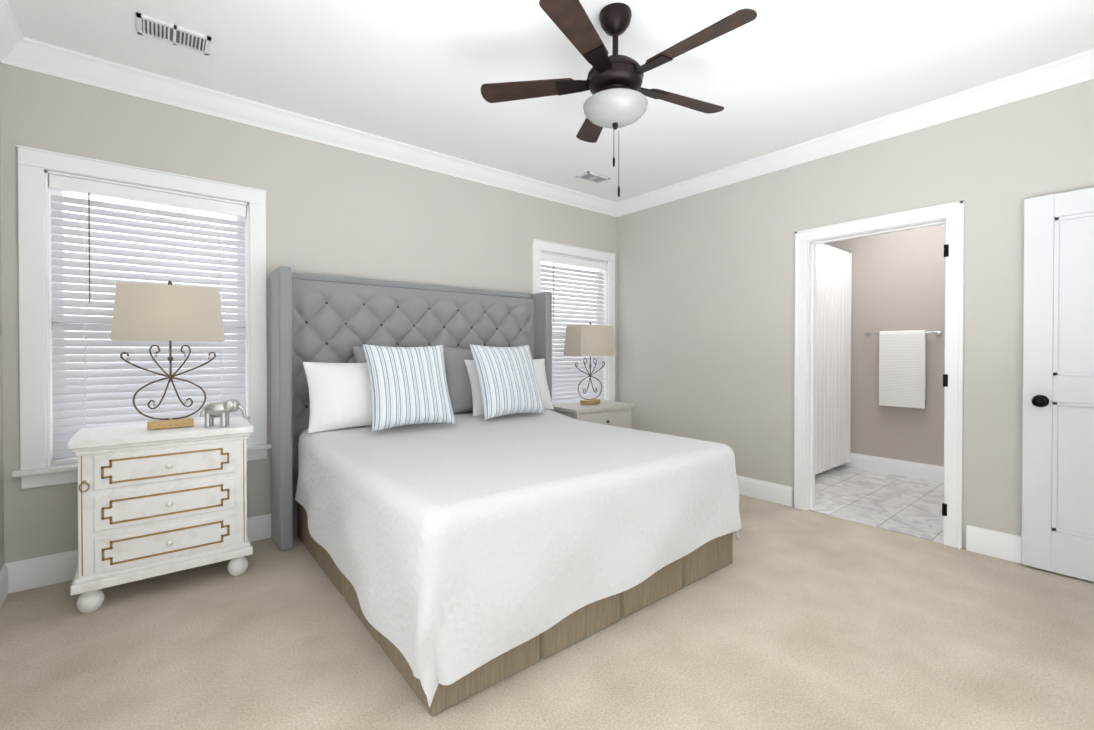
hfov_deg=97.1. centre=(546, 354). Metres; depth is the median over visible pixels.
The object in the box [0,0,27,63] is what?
crown molding
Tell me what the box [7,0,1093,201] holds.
ceiling
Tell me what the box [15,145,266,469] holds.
window
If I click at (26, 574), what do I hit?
baseboard
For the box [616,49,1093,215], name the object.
crown molding
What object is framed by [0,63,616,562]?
wall
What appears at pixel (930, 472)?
baseboard
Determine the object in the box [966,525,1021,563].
baseboard
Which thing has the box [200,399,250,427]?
elephant figurine
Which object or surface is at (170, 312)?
lamp
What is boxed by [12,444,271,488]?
sill
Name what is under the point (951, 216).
door frame
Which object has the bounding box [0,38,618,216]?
crown molding
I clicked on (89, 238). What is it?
tilt wand
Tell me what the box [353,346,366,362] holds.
pillow
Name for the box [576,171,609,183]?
ceiling vent
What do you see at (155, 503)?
nightstand
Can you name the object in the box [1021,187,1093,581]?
entry door
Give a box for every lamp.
[110,280,224,429]
[564,322,615,404]
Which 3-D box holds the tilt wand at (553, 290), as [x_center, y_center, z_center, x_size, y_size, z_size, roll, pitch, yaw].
[0.064,-0.583,4.600,0.006,0.590,0.010,0,1,-39]
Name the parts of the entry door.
knob, panel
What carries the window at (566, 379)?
in the wall at (334, 211)
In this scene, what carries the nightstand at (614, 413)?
on the floor carpet
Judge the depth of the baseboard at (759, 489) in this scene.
3.88 m
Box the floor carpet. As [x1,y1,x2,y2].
[0,494,1093,729]
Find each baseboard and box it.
[0,562,11,606]
[12,514,271,592]
[737,475,792,506]
[841,453,943,482]
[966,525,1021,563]
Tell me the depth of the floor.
3.87 m
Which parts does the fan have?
blade, blade, blade, motor, glass, blade, blade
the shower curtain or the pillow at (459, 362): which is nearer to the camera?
the pillow at (459, 362)
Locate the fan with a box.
[481,0,756,196]
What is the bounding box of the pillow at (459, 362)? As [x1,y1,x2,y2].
[443,347,473,413]
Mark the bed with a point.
(461, 509)
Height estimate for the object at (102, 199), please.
1.554 m
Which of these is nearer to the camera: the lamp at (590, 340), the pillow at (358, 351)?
the pillow at (358, 351)
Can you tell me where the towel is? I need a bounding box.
[879,330,926,408]
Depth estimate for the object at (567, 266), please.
4.89 m
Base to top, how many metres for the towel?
0.723 m
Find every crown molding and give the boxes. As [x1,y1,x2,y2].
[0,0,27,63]
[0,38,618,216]
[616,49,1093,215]
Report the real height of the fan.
0.824 m
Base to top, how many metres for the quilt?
0.663 m
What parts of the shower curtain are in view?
rod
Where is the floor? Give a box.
[793,466,963,548]
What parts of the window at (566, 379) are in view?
window trim blind rail, window trim and sash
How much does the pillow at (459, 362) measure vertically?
0.526 m
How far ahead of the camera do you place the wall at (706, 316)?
3.72 m
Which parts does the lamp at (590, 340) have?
lamp shade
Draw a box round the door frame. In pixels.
[794,200,964,548]
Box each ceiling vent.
[136,12,210,55]
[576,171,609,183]
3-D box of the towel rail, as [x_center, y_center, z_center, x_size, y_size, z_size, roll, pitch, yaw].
[3.370,0.139,4.612,0.086,0.723,0.603,0,1,-39]
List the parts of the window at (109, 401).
window trim blind rail, window trim and sash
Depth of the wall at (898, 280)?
4.67 m
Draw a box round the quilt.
[295,409,740,706]
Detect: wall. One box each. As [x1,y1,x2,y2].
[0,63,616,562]
[0,135,3,568]
[617,79,1093,548]
[828,224,944,465]
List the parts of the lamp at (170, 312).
lamp shade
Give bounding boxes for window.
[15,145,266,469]
[532,239,615,403]
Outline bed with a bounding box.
[270,266,740,715]
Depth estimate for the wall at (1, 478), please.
2.37 m
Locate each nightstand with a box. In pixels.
[67,417,253,612]
[552,400,634,428]
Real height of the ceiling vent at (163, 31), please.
0.012 m
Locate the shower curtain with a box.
[815,243,851,473]
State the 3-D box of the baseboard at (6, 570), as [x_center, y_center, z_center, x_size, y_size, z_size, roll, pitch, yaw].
[-1.404,1.126,0.810,0.016,0.150,4.050,0,1,-39]
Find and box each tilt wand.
[88,193,89,302]
[553,262,553,318]
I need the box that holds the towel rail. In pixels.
[865,330,940,408]
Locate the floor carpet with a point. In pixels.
(792, 618)

